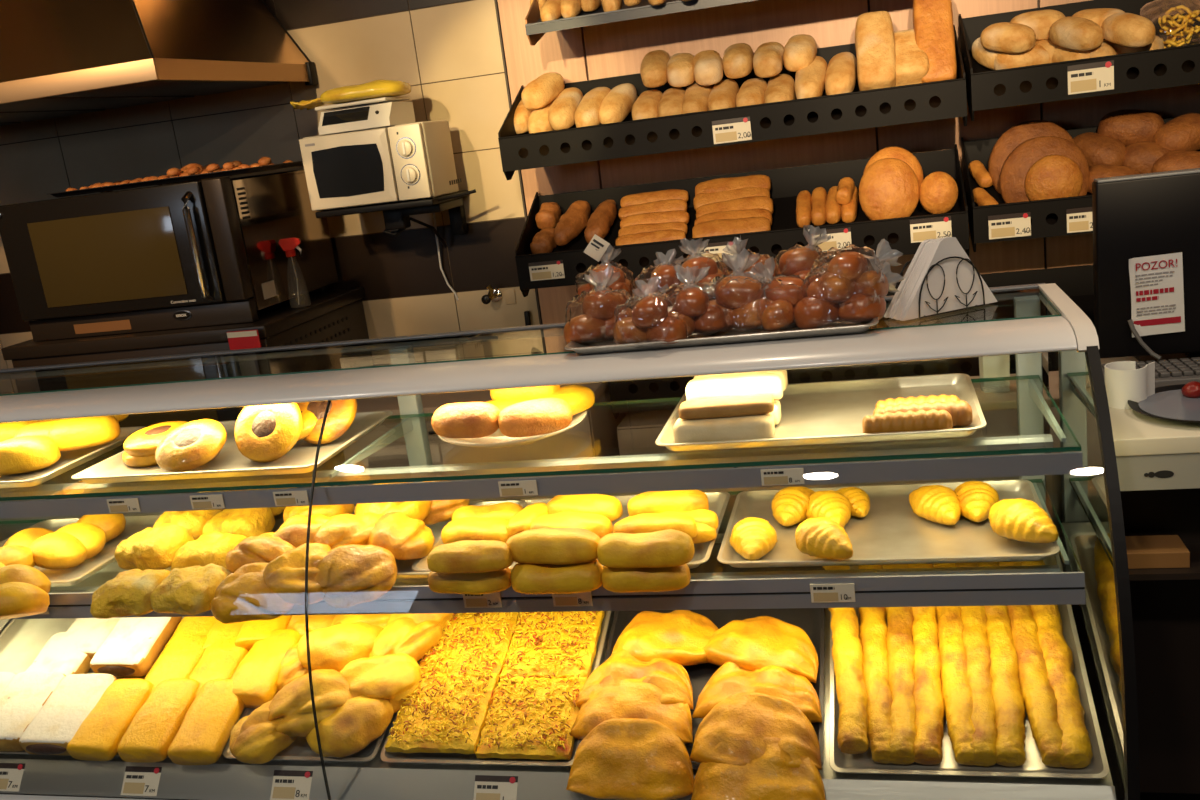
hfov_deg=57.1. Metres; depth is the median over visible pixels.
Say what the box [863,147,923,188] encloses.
round loaf
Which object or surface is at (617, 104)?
bread roll
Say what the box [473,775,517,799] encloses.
price tag
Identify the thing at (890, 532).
tray
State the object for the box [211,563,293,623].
pastry
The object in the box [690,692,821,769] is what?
pastry
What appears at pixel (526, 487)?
price tag
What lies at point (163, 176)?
cookie
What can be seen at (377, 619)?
turnover
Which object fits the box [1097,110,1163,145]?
bread roll
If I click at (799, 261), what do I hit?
rolls
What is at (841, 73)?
bread roll
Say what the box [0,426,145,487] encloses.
tray
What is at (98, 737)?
breadstick
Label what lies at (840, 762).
tray
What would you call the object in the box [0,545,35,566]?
bun
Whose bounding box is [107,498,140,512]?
price tag
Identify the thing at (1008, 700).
breadstick
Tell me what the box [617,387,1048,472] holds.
shelf
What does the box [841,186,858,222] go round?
bread roll
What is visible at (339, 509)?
pastry
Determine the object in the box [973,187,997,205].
bread roll
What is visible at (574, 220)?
bread roll
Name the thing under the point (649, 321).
rolls
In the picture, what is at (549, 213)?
bread roll
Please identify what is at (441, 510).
pastry
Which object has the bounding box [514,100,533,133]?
bread roll
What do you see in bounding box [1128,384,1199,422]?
round platter
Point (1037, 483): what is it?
shelf
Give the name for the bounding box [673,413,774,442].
loaf
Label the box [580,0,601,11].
bread roll
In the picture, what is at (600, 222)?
bread roll
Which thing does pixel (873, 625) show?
breadstick
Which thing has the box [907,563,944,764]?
breadstick
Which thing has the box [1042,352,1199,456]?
countertop
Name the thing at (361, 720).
turnover
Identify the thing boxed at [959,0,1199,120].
rack
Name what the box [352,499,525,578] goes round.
tray
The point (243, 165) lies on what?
cookie
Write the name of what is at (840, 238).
price tag
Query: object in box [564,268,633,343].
rolls
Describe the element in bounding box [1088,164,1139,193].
bread roll
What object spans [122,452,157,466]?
pastry
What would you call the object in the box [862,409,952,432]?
cookie
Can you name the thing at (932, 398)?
cookie
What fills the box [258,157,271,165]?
cookie
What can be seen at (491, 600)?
price tag
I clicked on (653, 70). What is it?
bread roll
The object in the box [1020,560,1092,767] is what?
breadstick
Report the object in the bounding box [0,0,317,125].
extractor hood
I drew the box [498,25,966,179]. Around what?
rack
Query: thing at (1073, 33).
bread roll
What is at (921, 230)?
price tag
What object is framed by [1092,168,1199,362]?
screen
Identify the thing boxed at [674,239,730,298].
rolls
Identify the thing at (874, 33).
loaf
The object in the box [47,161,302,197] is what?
baking tray
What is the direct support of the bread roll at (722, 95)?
in the rack at (945, 99)
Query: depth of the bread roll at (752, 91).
3.56 m
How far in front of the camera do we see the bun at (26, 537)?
2.62 m
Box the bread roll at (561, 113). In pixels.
[548,87,582,129]
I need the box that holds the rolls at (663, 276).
[633,253,694,306]
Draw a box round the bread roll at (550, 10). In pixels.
[540,0,561,21]
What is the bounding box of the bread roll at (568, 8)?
[560,0,581,17]
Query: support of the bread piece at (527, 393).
on the bread piece at (501, 404)
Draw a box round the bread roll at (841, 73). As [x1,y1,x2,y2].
[825,52,856,94]
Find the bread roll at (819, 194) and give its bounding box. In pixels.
[811,187,826,225]
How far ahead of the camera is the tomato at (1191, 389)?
2.23 m
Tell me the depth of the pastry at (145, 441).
2.45 m
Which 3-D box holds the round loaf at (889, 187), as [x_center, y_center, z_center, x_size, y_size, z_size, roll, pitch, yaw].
[0.929,-0.667,3.545,0.189,0.216,0.103,-4,14,14]
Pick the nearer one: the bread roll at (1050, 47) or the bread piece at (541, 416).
the bread piece at (541, 416)
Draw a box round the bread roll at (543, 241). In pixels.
[530,227,556,253]
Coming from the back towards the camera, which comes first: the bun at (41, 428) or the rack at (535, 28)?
the rack at (535, 28)
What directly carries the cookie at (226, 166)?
on the baking tray at (298, 163)
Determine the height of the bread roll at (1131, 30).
0.104 m
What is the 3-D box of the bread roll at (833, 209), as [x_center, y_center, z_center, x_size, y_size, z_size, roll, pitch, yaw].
[0.786,-0.656,3.701,0.055,0.111,0.181,-2,15,19]
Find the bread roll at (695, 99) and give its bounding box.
[682,82,712,113]
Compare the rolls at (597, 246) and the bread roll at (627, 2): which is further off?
the bread roll at (627, 2)
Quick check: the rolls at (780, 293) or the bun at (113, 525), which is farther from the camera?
the bun at (113, 525)
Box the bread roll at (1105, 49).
[1090,40,1116,57]
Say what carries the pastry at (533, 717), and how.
on the tray at (389, 757)
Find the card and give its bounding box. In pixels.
[226,329,260,349]
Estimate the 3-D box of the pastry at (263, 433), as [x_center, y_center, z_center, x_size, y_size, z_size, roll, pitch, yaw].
[-0.713,0.058,2.372,0.156,0.134,0.104,-5,14,8]
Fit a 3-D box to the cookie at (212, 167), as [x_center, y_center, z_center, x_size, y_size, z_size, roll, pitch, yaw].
[-1.297,-0.778,3.696,0.044,0.026,0.042,-12,15,-19]
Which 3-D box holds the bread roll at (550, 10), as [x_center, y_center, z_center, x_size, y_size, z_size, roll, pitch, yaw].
[-0.145,-1.293,3.641,0.062,0.102,0.218,-2,15,22]
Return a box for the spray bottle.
[278,237,310,307]
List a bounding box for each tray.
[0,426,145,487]
[0,514,161,586]
[0,561,127,753]
[0,619,9,631]
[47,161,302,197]
[71,411,391,483]
[115,617,183,757]
[163,512,283,570]
[223,578,427,761]
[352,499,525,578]
[380,611,610,766]
[412,491,729,571]
[564,307,878,354]
[604,543,824,769]
[655,373,985,450]
[717,479,1059,567]
[829,553,1108,778]
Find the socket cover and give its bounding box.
[504,289,515,304]
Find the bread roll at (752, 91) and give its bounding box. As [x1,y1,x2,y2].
[736,78,766,106]
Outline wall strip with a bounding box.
[524,311,530,325]
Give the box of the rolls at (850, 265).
[807,239,901,304]
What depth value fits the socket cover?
4.23 m
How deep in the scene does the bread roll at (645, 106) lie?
3.67 m
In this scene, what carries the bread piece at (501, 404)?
on the plate at (497, 439)
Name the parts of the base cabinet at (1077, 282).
panel, panel, floor panel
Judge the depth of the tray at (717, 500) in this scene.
2.38 m
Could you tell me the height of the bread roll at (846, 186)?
0.084 m
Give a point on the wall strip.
(527, 313)
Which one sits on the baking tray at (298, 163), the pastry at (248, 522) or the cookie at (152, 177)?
the cookie at (152, 177)
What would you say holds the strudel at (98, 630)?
on the strudel at (60, 653)
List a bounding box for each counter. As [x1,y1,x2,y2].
[1,287,373,498]
[1042,352,1199,799]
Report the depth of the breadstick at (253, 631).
2.47 m
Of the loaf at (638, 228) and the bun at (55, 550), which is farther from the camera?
the loaf at (638, 228)
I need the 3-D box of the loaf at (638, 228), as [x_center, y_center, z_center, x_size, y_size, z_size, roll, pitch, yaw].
[0.182,-0.582,3.815,0.244,0.059,0.057,-3,15,16]
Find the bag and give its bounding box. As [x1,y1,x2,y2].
[1138,0,1199,47]
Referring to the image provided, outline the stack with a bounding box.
[979,355,1009,392]
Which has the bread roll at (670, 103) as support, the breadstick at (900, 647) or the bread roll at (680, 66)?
the bread roll at (680, 66)
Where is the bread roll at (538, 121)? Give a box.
[528,99,554,133]
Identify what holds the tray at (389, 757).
on the display case
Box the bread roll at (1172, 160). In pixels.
[1151,150,1199,172]
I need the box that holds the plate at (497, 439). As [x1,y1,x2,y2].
[438,410,586,447]
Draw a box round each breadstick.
[66,678,152,760]
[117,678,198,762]
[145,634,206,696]
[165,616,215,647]
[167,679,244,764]
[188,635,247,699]
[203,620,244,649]
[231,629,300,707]
[235,615,291,651]
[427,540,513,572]
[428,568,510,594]
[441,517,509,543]
[452,502,522,520]
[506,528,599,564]
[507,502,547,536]
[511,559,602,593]
[530,511,612,538]
[547,494,622,521]
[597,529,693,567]
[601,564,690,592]
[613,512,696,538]
[628,490,708,515]
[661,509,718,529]
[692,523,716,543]
[822,565,868,753]
[858,565,892,763]
[882,564,915,764]
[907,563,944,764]
[933,563,979,765]
[955,562,997,765]
[977,562,1025,766]
[1000,561,1064,766]
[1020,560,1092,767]
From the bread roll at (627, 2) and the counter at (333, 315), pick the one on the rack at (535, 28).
the bread roll at (627, 2)
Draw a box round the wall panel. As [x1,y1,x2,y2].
[494,0,1199,414]
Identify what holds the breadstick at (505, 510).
on the tray at (717, 500)
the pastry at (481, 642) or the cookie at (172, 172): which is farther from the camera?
the cookie at (172, 172)
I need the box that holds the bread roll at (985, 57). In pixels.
[972,37,998,69]
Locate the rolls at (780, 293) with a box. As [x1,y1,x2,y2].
[751,258,809,330]
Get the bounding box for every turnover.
[229,700,297,763]
[268,669,351,736]
[277,642,307,691]
[286,615,335,636]
[297,614,382,671]
[306,695,393,757]
[331,614,389,628]
[340,653,421,712]
[368,617,442,660]
[387,613,453,628]
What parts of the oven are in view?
glass, door, handle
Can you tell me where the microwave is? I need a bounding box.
[299,120,461,210]
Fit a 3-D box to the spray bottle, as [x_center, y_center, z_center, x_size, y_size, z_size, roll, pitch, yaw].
[-1.088,-0.454,3.935,0.078,0.248,0.056,-9,14,-5]
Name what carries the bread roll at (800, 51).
on the bread roll at (809, 80)
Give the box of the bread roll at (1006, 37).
[980,22,1035,52]
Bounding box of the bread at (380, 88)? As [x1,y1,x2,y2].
[290,79,410,109]
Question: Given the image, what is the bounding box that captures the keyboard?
[1102,357,1199,387]
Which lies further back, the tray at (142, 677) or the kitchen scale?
the kitchen scale
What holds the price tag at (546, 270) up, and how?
attached to the rack at (786, 183)
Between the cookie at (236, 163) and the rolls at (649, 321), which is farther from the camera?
the cookie at (236, 163)
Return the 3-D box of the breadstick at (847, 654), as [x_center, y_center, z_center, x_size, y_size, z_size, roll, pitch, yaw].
[0.477,0.457,2.159,0.066,0.219,0.522,-5,14,10]
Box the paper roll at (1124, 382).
[1104,361,1154,408]
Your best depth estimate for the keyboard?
2.39 m
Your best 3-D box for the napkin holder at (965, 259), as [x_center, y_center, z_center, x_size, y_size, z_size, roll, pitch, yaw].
[0.665,-0.231,2.171,0.153,0.108,0.084,-12,15,-17]
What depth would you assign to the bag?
3.27 m
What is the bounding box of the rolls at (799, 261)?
[772,226,830,285]
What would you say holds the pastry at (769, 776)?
on the display case
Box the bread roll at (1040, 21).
[1010,10,1064,39]
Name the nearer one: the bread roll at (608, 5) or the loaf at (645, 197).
the bread roll at (608, 5)
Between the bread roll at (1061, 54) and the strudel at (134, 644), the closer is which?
the strudel at (134, 644)
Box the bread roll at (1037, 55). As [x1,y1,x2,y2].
[994,44,1050,69]
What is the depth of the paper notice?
2.48 m
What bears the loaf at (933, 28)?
in the rack at (945, 99)
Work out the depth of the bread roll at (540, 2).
3.70 m
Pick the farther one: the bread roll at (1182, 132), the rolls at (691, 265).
the bread roll at (1182, 132)
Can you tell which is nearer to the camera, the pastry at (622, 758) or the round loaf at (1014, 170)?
the pastry at (622, 758)
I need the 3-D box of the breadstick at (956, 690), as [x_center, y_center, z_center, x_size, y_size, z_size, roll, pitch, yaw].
[0.677,0.460,2.113,0.063,0.222,0.520,-3,15,15]
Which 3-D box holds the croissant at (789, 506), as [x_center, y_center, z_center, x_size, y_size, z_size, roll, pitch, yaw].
[0.404,0.213,2.272,0.102,0.065,0.140,-7,14,2]
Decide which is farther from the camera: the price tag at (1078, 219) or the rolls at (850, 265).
the price tag at (1078, 219)
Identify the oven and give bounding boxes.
[0,169,337,341]
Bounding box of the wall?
[0,0,543,501]
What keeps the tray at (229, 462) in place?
on the display case
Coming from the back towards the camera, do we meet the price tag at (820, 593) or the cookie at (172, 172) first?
the cookie at (172, 172)
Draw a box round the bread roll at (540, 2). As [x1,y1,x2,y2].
[530,0,546,9]
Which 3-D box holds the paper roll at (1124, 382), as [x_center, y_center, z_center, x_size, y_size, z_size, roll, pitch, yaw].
[1.094,-0.031,2.288,0.087,0.082,0.080,4,18,39]
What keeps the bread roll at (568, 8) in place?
in the rack at (535, 28)
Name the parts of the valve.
handle, lever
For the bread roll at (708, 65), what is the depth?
3.62 m
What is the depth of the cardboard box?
2.18 m
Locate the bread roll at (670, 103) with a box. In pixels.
[657,87,685,116]
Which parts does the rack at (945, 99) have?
plate, panel, panel, floor panel, plate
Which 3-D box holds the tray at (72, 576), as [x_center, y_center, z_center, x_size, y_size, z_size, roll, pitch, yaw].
[-1.299,0.364,2.651,0.420,0.022,0.415,-4,14,15]
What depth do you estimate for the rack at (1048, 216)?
3.39 m
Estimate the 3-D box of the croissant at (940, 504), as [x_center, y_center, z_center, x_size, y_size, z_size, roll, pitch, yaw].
[0.665,0.201,2.184,0.093,0.065,0.158,-11,14,-13]
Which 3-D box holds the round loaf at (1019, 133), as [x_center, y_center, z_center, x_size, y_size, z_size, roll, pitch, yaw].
[1.385,-0.755,3.526,0.271,0.270,0.109,-3,15,16]
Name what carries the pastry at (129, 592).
in the display case
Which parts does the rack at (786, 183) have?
plate, panel, floor panel, panel, plate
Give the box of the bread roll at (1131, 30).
[1101,13,1155,47]
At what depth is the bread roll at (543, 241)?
3.87 m
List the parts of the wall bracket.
post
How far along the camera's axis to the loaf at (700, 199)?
3.80 m
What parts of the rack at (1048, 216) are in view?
plate, panel, panel, floor panel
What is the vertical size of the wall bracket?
0.214 m
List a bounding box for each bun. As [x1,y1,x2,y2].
[0,420,43,441]
[0,435,60,474]
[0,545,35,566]
[0,564,50,592]
[0,582,49,619]
[3,528,52,547]
[14,419,59,437]
[29,532,86,568]
[48,415,120,450]
[56,522,105,559]
[76,513,125,541]
[113,414,128,421]
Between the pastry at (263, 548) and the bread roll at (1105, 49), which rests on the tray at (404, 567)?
the pastry at (263, 548)
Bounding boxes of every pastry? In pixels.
[19,673,116,754]
[90,569,170,618]
[114,524,193,570]
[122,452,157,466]
[123,421,187,456]
[150,563,231,614]
[153,509,222,539]
[155,419,226,471]
[171,532,246,570]
[202,507,275,537]
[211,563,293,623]
[226,532,295,572]
[234,403,301,462]
[250,487,296,515]
[263,543,330,604]
[272,515,333,547]
[283,485,354,521]
[297,399,356,443]
[298,410,316,440]
[313,513,382,549]
[315,544,396,607]
[355,482,431,519]
[367,512,434,559]
[385,668,498,753]
[419,612,519,679]
[422,481,469,524]
[475,671,587,759]
[501,611,604,677]
[566,718,693,799]
[569,675,692,743]
[575,649,692,708]
[611,610,717,665]
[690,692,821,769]
[691,737,825,799]
[692,662,821,722]
[703,616,818,682]
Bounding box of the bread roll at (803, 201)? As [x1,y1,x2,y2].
[796,190,811,226]
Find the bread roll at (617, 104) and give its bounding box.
[599,83,637,123]
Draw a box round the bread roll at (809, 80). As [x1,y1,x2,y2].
[794,56,827,98]
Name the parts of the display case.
post, panel, glass, shelf rail, shelf rail, post, pane, trim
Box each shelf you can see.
[0,375,1080,500]
[0,479,1082,571]
[970,374,1049,410]
[1128,543,1199,580]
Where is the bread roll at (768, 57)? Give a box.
[753,42,783,77]
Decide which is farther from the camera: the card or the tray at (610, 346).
the card
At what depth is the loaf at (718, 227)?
3.69 m
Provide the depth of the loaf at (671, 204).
3.86 m
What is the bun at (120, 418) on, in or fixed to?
on the tray at (68, 460)
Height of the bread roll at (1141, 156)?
0.119 m
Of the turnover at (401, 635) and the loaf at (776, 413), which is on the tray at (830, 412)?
the loaf at (776, 413)
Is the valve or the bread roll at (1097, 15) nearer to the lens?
the bread roll at (1097, 15)
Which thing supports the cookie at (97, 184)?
on the baking tray at (298, 163)
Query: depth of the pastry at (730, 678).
2.07 m
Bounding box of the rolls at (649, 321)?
[612,282,686,347]
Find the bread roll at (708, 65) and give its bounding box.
[693,50,722,85]
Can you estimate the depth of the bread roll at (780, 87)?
3.54 m
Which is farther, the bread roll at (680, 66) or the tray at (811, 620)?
the bread roll at (680, 66)
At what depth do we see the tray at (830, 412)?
2.18 m
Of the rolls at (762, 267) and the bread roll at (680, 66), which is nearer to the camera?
the rolls at (762, 267)
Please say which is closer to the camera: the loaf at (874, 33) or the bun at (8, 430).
the bun at (8, 430)
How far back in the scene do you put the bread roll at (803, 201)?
3.67 m
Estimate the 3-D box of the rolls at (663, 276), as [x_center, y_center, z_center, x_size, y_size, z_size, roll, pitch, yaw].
[0.136,-0.265,2.419,0.141,0.119,0.132,-8,14,-4]
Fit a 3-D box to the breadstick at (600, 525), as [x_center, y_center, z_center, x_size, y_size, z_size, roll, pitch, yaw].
[-0.059,0.258,2.224,0.175,0.056,0.086,-1,14,22]
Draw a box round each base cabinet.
[343,382,625,484]
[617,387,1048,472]
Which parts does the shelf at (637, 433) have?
door, door, door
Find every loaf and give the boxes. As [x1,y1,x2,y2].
[616,229,685,245]
[618,222,687,236]
[619,199,686,219]
[620,189,688,207]
[620,210,688,227]
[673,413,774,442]
[679,394,773,418]
[685,373,782,400]
[692,217,770,237]
[693,370,787,390]
[694,187,769,209]
[694,208,771,225]
[695,175,770,194]
[696,196,772,217]
[770,400,780,425]
[855,11,895,90]
[859,158,918,219]
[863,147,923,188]
[894,29,929,86]
[913,0,956,82]
[919,171,957,213]
[988,120,1074,193]
[999,136,1089,202]
[1024,154,1082,200]
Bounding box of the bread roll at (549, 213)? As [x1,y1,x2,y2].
[535,202,560,228]
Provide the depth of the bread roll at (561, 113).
3.73 m
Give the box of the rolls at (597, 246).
[575,234,635,304]
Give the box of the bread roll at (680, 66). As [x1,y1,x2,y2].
[666,53,694,86]
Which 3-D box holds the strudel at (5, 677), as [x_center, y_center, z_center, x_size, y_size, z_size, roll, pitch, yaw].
[-1.402,0.694,2.469,0.140,0.104,0.189,-4,14,14]
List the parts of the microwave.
door, control panel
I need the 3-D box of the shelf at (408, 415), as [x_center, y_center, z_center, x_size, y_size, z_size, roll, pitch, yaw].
[-0.526,0.104,2.415,2.855,0.008,0.488,-4,14,15]
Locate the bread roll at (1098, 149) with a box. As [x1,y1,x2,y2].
[1073,132,1126,168]
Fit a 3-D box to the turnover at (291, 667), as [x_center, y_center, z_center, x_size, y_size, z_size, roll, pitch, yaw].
[-0.646,0.576,2.403,0.117,0.080,0.154,1,16,31]
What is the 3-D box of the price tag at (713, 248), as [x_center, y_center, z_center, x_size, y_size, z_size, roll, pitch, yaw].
[0.382,-0.483,3.608,0.126,0.062,0.004,-4,14,15]
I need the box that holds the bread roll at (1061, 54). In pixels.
[1052,46,1089,62]
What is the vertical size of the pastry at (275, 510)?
0.073 m
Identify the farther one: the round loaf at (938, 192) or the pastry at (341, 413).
the round loaf at (938, 192)
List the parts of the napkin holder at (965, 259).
frame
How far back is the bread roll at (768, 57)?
3.57 m
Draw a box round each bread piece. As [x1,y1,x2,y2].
[431,402,499,437]
[486,399,527,411]
[490,385,559,399]
[498,398,571,436]
[538,385,594,415]
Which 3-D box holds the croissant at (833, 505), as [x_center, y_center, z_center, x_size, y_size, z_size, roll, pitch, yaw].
[0.461,0.216,2.231,0.093,0.065,0.159,-9,14,-7]
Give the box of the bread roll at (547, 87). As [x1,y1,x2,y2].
[521,72,564,108]
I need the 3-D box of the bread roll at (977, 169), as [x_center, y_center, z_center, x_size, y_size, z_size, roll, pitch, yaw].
[1.247,-0.741,3.615,0.047,0.084,0.132,-7,14,-1]
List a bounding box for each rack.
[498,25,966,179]
[515,144,969,296]
[525,0,756,45]
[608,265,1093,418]
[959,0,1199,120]
[961,117,1199,251]
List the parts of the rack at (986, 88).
plate, panel, floor panel, panel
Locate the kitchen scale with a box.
[315,96,414,134]
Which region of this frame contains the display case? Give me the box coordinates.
[0,283,1139,799]
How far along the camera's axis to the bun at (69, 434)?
2.57 m
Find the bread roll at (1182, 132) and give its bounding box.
[1152,113,1199,150]
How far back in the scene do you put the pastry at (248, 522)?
2.54 m
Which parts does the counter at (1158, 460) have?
panel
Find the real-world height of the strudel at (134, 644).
0.104 m
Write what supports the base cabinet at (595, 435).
on the floor
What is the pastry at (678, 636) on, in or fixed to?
on the pastry at (671, 677)
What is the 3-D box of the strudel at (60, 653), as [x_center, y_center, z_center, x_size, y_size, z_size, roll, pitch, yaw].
[-1.253,0.621,2.558,0.140,0.104,0.189,-4,14,14]
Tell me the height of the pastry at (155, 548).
0.081 m
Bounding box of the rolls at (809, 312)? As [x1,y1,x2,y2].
[794,261,899,328]
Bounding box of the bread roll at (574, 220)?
[554,200,590,245]
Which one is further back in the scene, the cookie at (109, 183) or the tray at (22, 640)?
the cookie at (109, 183)
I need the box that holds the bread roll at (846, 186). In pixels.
[835,177,854,204]
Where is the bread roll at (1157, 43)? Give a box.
[1104,35,1163,53]
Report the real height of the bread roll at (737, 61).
0.114 m
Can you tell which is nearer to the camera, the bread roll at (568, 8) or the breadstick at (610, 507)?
the breadstick at (610, 507)
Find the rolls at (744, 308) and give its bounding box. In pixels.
[702,250,769,331]
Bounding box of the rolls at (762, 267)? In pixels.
[723,236,778,295]
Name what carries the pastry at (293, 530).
on the tray at (404, 567)
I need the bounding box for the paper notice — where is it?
[1129,252,1184,337]
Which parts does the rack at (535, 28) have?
plate, floor panel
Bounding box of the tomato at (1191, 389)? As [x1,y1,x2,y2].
[1181,381,1199,397]
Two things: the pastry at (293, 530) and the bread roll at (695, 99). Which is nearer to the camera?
the pastry at (293, 530)
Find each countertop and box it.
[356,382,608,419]
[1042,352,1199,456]
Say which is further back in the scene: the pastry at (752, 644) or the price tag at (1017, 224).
the price tag at (1017, 224)
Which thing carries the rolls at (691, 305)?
on the tray at (610, 346)
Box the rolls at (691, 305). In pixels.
[659,266,726,338]
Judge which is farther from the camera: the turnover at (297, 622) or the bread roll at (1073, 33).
the bread roll at (1073, 33)
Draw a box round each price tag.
[0,763,24,791]
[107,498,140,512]
[121,766,161,795]
[190,494,224,509]
[270,770,312,799]
[273,490,308,505]
[463,592,501,607]
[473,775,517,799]
[498,480,537,496]
[528,260,564,280]
[552,591,592,606]
[697,241,736,261]
[712,116,751,143]
[761,468,804,485]
[810,583,855,602]
[811,227,851,251]
[910,216,951,242]
[988,212,1030,238]
[1066,207,1092,232]
[1067,60,1113,94]
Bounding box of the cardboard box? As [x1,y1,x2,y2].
[1125,535,1189,568]
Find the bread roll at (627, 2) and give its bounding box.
[624,0,641,5]
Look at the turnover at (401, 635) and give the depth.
2.34 m
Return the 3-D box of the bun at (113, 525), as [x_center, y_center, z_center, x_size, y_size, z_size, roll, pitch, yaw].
[-1.232,0.307,2.710,0.124,0.072,0.123,-6,14,6]
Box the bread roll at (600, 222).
[584,199,616,243]
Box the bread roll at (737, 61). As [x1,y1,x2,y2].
[722,43,753,78]
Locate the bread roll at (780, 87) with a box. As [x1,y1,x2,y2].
[764,74,795,102]
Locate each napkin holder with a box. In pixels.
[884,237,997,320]
[894,256,984,318]
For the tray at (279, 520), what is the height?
0.022 m
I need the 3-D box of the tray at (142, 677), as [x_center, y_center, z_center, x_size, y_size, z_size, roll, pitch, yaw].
[-0.895,0.570,2.528,0.344,0.216,0.564,-4,14,15]
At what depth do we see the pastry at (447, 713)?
2.18 m
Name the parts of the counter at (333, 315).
door, glass, plate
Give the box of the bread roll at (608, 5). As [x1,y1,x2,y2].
[602,0,621,11]
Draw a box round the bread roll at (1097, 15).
[1072,8,1124,38]
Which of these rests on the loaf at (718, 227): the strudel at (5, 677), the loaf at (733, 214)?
the loaf at (733, 214)
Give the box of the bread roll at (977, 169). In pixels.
[968,160,992,187]
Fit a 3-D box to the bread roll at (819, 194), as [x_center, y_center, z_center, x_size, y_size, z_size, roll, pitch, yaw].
[0.737,-0.652,3.711,0.054,0.115,0.184,-3,15,16]
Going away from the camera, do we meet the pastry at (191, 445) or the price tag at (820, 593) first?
the price tag at (820, 593)
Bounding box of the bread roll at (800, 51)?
[783,34,816,71]
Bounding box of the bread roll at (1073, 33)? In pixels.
[1049,17,1103,50]
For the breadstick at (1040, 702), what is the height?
0.222 m
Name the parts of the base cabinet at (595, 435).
drawer, drawer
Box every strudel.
[0,672,15,693]
[0,672,65,751]
[25,632,90,675]
[67,618,120,659]
[90,617,182,676]
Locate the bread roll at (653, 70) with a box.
[640,50,669,87]
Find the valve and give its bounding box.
[481,285,501,303]
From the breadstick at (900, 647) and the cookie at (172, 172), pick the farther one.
the cookie at (172, 172)
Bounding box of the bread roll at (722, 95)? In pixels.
[708,79,738,110]
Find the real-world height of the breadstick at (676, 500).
0.054 m
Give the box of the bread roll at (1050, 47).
[1035,39,1058,62]
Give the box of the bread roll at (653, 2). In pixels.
[648,0,665,4]
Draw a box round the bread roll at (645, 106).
[632,90,662,119]
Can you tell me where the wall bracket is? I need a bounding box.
[315,189,475,247]
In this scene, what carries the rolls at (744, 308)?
on the tray at (610, 346)
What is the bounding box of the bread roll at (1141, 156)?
[1122,141,1170,173]
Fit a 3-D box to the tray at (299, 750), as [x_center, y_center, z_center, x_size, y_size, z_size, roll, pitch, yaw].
[-0.556,0.549,2.439,0.342,0.216,0.564,-4,14,15]
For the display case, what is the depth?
2.10 m
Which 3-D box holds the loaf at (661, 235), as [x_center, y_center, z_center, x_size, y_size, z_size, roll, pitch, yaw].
[0.173,-0.549,3.786,0.245,0.058,0.055,-4,14,13]
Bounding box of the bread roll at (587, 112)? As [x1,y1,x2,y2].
[574,87,610,126]
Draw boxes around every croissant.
[730,517,776,560]
[771,486,814,526]
[795,517,852,559]
[806,490,851,526]
[837,487,869,517]
[909,485,961,524]
[954,481,999,521]
[989,498,1057,542]
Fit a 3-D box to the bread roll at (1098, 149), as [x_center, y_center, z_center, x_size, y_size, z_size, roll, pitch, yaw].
[1.577,-0.787,3.507,0.121,0.127,0.190,-14,15,-25]
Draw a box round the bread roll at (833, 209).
[825,186,840,223]
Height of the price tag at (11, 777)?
0.046 m
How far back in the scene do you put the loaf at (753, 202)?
3.76 m
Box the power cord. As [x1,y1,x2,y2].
[433,213,458,300]
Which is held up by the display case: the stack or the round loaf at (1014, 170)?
the stack
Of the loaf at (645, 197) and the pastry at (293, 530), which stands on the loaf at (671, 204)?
the loaf at (645, 197)
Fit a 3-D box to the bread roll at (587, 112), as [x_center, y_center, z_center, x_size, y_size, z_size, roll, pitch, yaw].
[-0.020,-1.000,3.785,0.103,0.141,0.246,-1,15,25]
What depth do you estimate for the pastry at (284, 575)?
2.15 m
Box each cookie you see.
[92,183,102,187]
[103,182,115,185]
[147,176,161,184]
[158,175,169,183]
[167,168,181,176]
[178,163,203,181]
[179,171,193,181]
[187,166,199,174]
[206,164,219,171]
[223,163,234,169]
[231,161,241,166]
[238,164,250,173]
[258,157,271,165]
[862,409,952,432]
[873,400,972,426]
[875,394,960,408]
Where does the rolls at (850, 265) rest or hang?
on the tray at (610, 346)
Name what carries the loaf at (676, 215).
in the rack at (786, 183)

